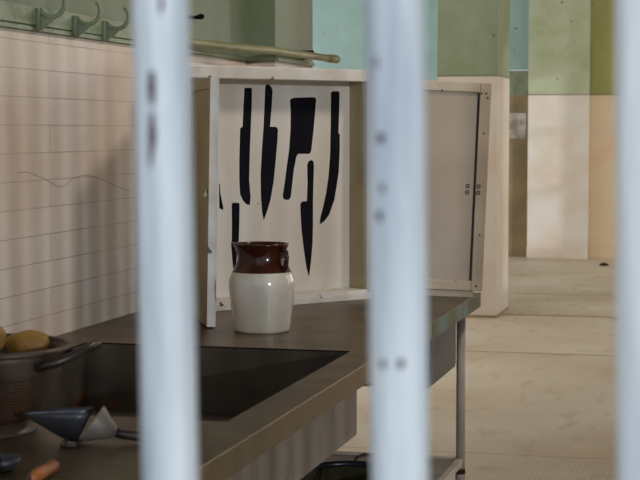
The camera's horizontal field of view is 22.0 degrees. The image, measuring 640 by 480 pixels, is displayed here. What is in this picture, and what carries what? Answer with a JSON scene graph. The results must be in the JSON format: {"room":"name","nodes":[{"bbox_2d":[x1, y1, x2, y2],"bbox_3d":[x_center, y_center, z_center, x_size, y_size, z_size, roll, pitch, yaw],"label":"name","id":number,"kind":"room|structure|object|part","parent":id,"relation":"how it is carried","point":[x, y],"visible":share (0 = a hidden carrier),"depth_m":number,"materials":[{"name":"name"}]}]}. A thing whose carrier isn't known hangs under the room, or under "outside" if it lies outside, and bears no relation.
{"room":"prison interior","nodes":[
{"label":"prison interior","id":0,"kind":"room"},
{"bbox_2d":[0,0,246,335],"bbox_3d":[-1.016,-0.628,4.156,0.161,3.700,6.420,1,4,14],"label":"wall","id":1,"kind":"structure","parent":0,"point":[68,228],"depth_m":4.93,"materials":[{"name":"white tile"}]},
{"bbox_2d":[35,0,66,29],"bbox_3d":[-0.756,-0.643,4.648,0.091,0.103,0.030,1,4,14],"label":"wall hook","id":2,"kind":"object","parent":1,"relation":"attached to","point":[43,19],"visible":1,"depth_m":4.64,"materials":[{"name":"green paint"}]},
{"bbox_3d":[-0.793,-0.624,4.659,0.014,0.062,0.030,1,4,14],"label":"plate","id":3,"kind":"part","parent":2,"relation":"part of","materials":[{"name":"green paint"}]},
{"bbox_2d":[0,0,131,39],"bbox_3d":[-1.152,-0.540,3.282,0.009,0.054,4.650,1,4,14],"label":"trim","id":4,"kind":"structure","parent":1,"relation":"attached to","point":[14,12],"depth_m":4.77,"materials":[{"name":"green paint"}]},
{"bbox_2d":[72,2,101,36],"bbox_3d":[-0.690,-0.656,4.906,0.091,0.103,0.030,1,4,14],"label":"wall hook","id":5,"kind":"object","parent":1,"relation":"attached to","point":[80,26],"visible":1,"depth_m":4.90,"materials":[{"name":"green paint"}]},
{"bbox_3d":[-0.727,-0.637,4.917,0.014,0.062,0.030,1,4,14],"label":"plate","id":6,"kind":"part","parent":5,"relation":"part of","materials":[{"name":"green paint"}]},
{"bbox_2d":[102,7,130,40],"bbox_3d":[-0.632,-0.672,5.134,0.091,0.103,0.030,1,4,14],"label":"wall hook","id":7,"kind":"object","parent":1,"relation":"attached to","point":[108,30],"visible":1,"depth_m":5.13,"materials":[{"name":"green paint"}]},
{"bbox_3d":[-0.669,-0.652,5.144,0.014,0.062,0.030,1,4,14],"label":"plate","id":8,"kind":"part","parent":7,"relation":"part of","materials":[{"name":"green paint"}]},
{"bbox_2d":[0,21,246,60],"bbox_3d":[-1.009,-0.542,3.850,0.007,0.014,5.820,1,4,14],"label":"trim","id":9,"kind":"structure","parent":1,"relation":"attached to","point":[2,24],"depth_m":5.03,"materials":[{"name":"green paint"}]},
{"bbox_2d":[190,14,203,18],"bbox_3d":[-0.447,-0.805,5.943,0.061,0.021,0.022,1,4,14],"label":"peg","id":10,"kind":"object","parent":1,"relation":"attached to","point":[199,16],"visible":0.85,"depth_m":5.93,"materials":[{"name":"black paint"}]},
{"bbox_2d":[190,38,340,62],"bbox_3d":[-0.208,-0.748,6.492,0.107,0.048,1.563,1,4,19],"label":"pipe","id":11,"kind":"object","parent":1,"relation":"attached to","point":[304,54],"visible":0.88,"depth_m":6.37,"materials":[{"name":"brown metal"}]},
{"bbox_2d":[247,0,312,67],"bbox_3d":[-0.164,-0.813,6.936,0.120,3.700,0.600,1,4,14],"label":"pillar","id":12,"kind":"structure","parent":1,"relation":"attached to","point":[287,24],"depth_m":6.70,"materials":[{"name":"green paint"}]},
{"bbox_2d":[247,57,314,65],"bbox_3d":[-0.162,-0.747,6.922,0.134,0.014,0.595,1,4,14],"label":"trim","id":13,"kind":"structure","parent":1,"relation":"attached to","point":[248,58],"depth_m":6.66,"materials":[{"name":"green paint"}]},
{"bbox_2d":[132,0,198,479],"bbox_3d":[-0.079,0.000,0.951,0.037,0.270,0.057,1,4,14],"label":"metal bar","id":14,"kind":"object","parent":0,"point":[160,28],"depth_m":0.94,"materials":[{"name":"white paint"}]},
{"bbox_2d":[365,0,428,479],"bbox_3d":[0.049,0.000,0.918,0.036,0.260,0.057,1,4,14],"label":"metal bar","id":15,"kind":"object","parent":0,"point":[397,214],"depth_m":0.91,"materials":[{"name":"white paint"}]},
{"bbox_2d":[313,0,615,251],"bbox_3d":[2.099,-1.655,19.571,12.400,3.700,0.200,1,4,14],"label":"wall","id":16,"kind":"structure","parent":0,"point":[602,141],"depth_m":19.25,"materials":[{"name":"paint"}]},
{"bbox_2d":[508,71,527,255],"bbox_3d":[2.298,-0.905,19.593,0.356,2.200,0.056,1,4,14],"label":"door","id":17,"kind":"structure","parent":16,"relation":"in","point":[518,91],"depth_m":19.56,"materials":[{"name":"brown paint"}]},
{"bbox_3d":[2.324,-1.352,19.531,0.230,0.300,0.006,1,4,14],"label":"push plate","id":18,"kind":"part","parent":17,"relation":"part of","materials":[{"name":"metal"}]},
{"bbox_3d":[2.292,-1.857,19.506,0.356,0.290,0.004,1,4,14],"label":"panel","id":19,"kind":"part","parent":17,"relation":"part of","materials":[{"name":"green paint"}]},
{"bbox_2d":[510,0,528,69],"bbox_3d":[2.295,-2.755,19.458,0.396,1.490,0.180,1,4,14],"label":"trim","id":20,"kind":"structure","parent":16,"relation":"attached to","point":[519,9],"depth_m":19.38,"materials":[{"name":"teal paint"}]},
{"bbox_2d":[526,247,587,258],"bbox_3d":[2.769,0.152,19.285,0.712,0.130,0.015,1,4,14],"label":"baseboard","id":21,"kind":"structure","parent":16,"relation":"attached to","point":[531,252],"depth_m":19.28,"materials":[{"name":"beige paint"}]},
{"bbox_2d":[527,0,590,247],"bbox_3d":[2.786,-1.633,19.232,0.704,3.700,0.120,1,4,14],"label":"pillar","id":22,"kind":"structure","parent":16,"relation":"attached to","point":[559,30],"depth_m":19.19,"materials":[{"name":"white paint"}]},
{"bbox_2d":[588,247,615,258],"bbox_3d":[5.612,0.192,18.686,5.095,0.130,0.020,1,4,14],"label":"baseboard","id":23,"kind":"structure","parent":16,"relation":"attached to","point":[594,252],"depth_m":19.26,"materials":[{"name":"beige paint"}]},
{"bbox_2d":[437,0,509,315],"bbox_3d":[1.258,-1.248,13.466,0.486,3.700,0.706,1,4,14],"label":"pillar","id":24,"kind":"structure","parent":0,"point":[474,35],"depth_m":13.14,"materials":[{"name":"beige paint"}]},
{"bbox_2d":[466,306,508,317],"bbox_3d":[1.261,0.588,13.583,0.486,0.020,0.714,1,4,14],"label":"baseboard","id":25,"kind":"structure","parent":24,"relation":"attached to","point":[507,308],"depth_m":13.22,"materials":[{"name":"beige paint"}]},
{"bbox_2d":[337,256,616,479],"bbox_3d":[-0.309,0.898,9.833,12.600,0.100,20.750,1,4,14],"label":"floor","id":26,"kind":"structure","parent":0,"point":[540,374],"depth_m":9.71,"materials":[{"name":"beige paint"}]},
{"bbox_2d":[0,292,480,479],"bbox_3d":[-0.475,0.787,3.965,1.004,0.902,4.734,1,4,14],"label":"kitchen counter","id":27,"kind":"object","parent":26,"relation":"on","point":[280,406],"visible":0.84,"depth_m":4.55,"materials":[{"name":"silver metal"}]},
{"bbox_2d":[0,454,20,472],"bbox_3d":[-0.551,0.393,2.797,0.068,0.044,0.275,0,4,-4],"label":"metal ladle","id":28,"kind":"object","parent":27,"relation":"on","point":[8,462],"visible":1,"depth_m":2.88,"materials":[{"name":"metal"}]},
{"bbox_2d":[24,459,59,479],"bbox_3d":[-0.482,0.401,2.816,0.024,0.024,0.160,1,4,12],"label":"knife","id":29,"kind":"object","parent":27,"relation":"on","point":[52,466],"visible":1,"depth_m":2.82,"materials":[{"name":"orange wood"}]},
{"bbox_2d":[0,333,100,437],"bbox_3d":[-0.668,0.288,3.301,0.431,0.187,0.348,3,5,39],"label":"colander","id":30,"kind":"object","parent":27,"relation":"on","point":[43,367],"visible":0.95,"depth_m":3.21,"materials":[{"name":"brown metal"}]},
{"bbox_2d":[0,326,6,349],"bbox_3d":[-0.670,0.199,3.356,0.064,0.055,0.062,0,4,-7],"label":"potato","id":31,"kind":"object","parent":30,"relation":"in","point":[3,336],"visible":1,"depth_m":3.34,"materials":[{"name":"food"}]},
{"bbox_2d":[5,330,49,353],"bbox_3d":[-0.601,0.222,3.428,0.088,0.070,0.085,3,5,42],"label":"potato","id":32,"kind":"object","parent":30,"relation":"in","point":[27,340],"visible":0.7,"depth_m":3.40,"materials":[{"name":"food"}]},
{"bbox_3d":[-0.486,0.223,3.271,0.102,0.053,0.205,1,4,8],"label":"handle","id":33,"kind":"part","parent":30,"relation":"part of","materials":[{"name":"metal"}]},
{"bbox_2d":[22,406,140,447],"bbox_3d":[-0.428,0.354,3.156,0.288,0.073,0.086,0,4,0],"label":"metal scoop","id":34,"kind":"object","parent":27,"relation":"on","point":[69,423],"visible":0.96,"depth_m":3.14,"materials":[{"name":"metal"}]},
{"bbox_3d":[-0.339,0.374,3.164,0.110,0.028,0.022,0,4,0],"label":"handle","id":35,"kind":"part","parent":34,"relation":"part of","materials":[{"name":"metal"}]},
{"bbox_2d":[1,342,348,421],"bbox_3d":[-0.426,0.426,4.048,0.775,0.187,1.131,1,4,14],"label":"basin","id":36,"kind":"object","parent":27,"relation":"in","point":[234,382],"depth_m":4.58,"materials":[{"name":"metal"}]},
{"bbox_2d":[229,241,294,333],"bbox_3d":[-0.173,0.139,4.927,0.197,0.266,0.197,0,4,0],"label":"ceramic jar","id":37,"kind":"object","parent":27,"relation":"on","point":[261,281],"visible":1,"depth_m":4.85,"materials":[{"name":"beige ceramic"}]},
{"bbox_3d":[-0.103,0.058,4.872,0.028,0.073,0.018,3,5,35],"label":"handle","id":38,"kind":"part","parent":37,"relation":"part of","materials":[{"name":"brown ceramic"}]},
{"bbox_2d":[300,453,370,479],"bbox_3d":[0.093,0.787,5.154,0.402,0.139,0.548,0,4,0],"label":"pan","id":39,"kind":"object","parent":27,"relation":"on","point":[331,470],"visible":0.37,"depth_m":5.38,"materials":[{"name":"black metal"}]},
{"bbox_3d":[-0.006,0.790,5.300,0.024,0.095,0.103,2,4,22],"label":"handle","id":40,"kind":"part","parent":39,"relation":"part of","materials":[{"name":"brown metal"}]},
{"bbox_3d":[0.169,0.719,5.398,0.113,0.035,0.051,2,4,22],"label":"handle","id":41,"kind":"part","parent":39,"relation":"part of","materials":[{"name":"brown metal"}]},
{"bbox_2d":[191,65,491,326],"bbox_3d":[0.016,-0.176,5.559,1.295,0.812,0.540,-3,5,-38],"label":"cabinet","id":42,"kind":"object","parent":27,"relation":"on","point":[279,154],"visible":0.73,"depth_m":5.81,"materials":[{"name":"beige paint"}]},
{"bbox_3d":[-0.368,-0.126,5.174,0.026,0.755,0.409,0,4,-13],"label":"door frame","id":43,"kind":"part","parent":42,"relation":"part of","materials":[{"name":"green paint"}]},
{"bbox_3d":[-0.368,-0.126,5.174,0.006,0.685,0.339,0,4,-13],"label":"door","id":44,"kind":"part","parent":42,"relation":"part of","materials":[{"name":"green paint"}]},
{"bbox_3d":[-0.166,-0.568,5.647,0.791,0.042,0.138,-3,5,-38],"label":"panel","id":45,"kind":"part","parent":42,"relation":"part of","materials":[{"name":"white paint"}]},
{"bbox_2d":[216,287,366,303],"bbox_3d":[-0.158,0.205,5.690,0.745,0.034,0.103,-3,5,-38],"label":"shelf","id":46,"kind":"object","parent":42,"relation":"attached to","point":[302,295],"depth_m":5.77,"materials":[{"name":"white paint"}]},
{"bbox_3d":[0.137,-0.179,5.910,0.020,0.772,0.126,-3,5,-38],"label":"panel","id":47,"kind":"part","parent":42,"relation":"part of","materials":[{"name":"green paint"}]},
{"bbox_3d":[0.404,-0.194,5.847,0.304,0.668,0.006,2,4,0],"label":"door","id":48,"kind":"part","parent":42,"relation":"part of","materials":[{"name":"beige paint"}]},
{"bbox_3d":[0.404,-0.194,5.847,0.374,0.738,0.022,2,4,0],"label":"door frame","id":49,"kind":"part","parent":42,"relation":"part of","materials":[{"name":"beige paint"}]},
{"bbox_2d":[323,454,454,479],"bbox_3d":[-0.477,0.941,3.945,0.872,0.006,4.474,1,4,14],"label":"shelf","id":50,"kind":"object","parent":27,"relation":"attached to","point":[440,467],"depth_m":5.96,"materials":[{"name":"grey metal"}]},
{"bbox_3d":[-0.474,0.943,3.958,0.920,0.026,4.500,1,4,14],"label":"shelf rail","id":51,"kind":"part","parent":27,"relation":"part of","materials":[{"name":"beige paint"}]},
{"bbox_3d":[0.417,0.372,5.575,0.007,0.155,0.460,1,4,14],"label":"drawer","id":52,"kind":"part","parent":27,"relation":"part of","materials":[{"name":"grey metal"}]},
{"bbox_3d":[0.512,0.645,6.003,0.033,0.874,0.033,1,4,14],"label":"leg","id":53,"kind":"part","parent":27,"relation":"part of","materials":[{"name":"beige paint"}]},
{"bbox_2d":[615,0,639,479],"bbox_3d":[0.167,-0.001,0.888,0.015,0.251,0.057,1,4,14],"label":"metal bar","id":54,"kind":"object","parent":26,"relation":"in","point":[627,12],"depth_m":0.88,"materials":[{"name":"white paint"}]}
]}

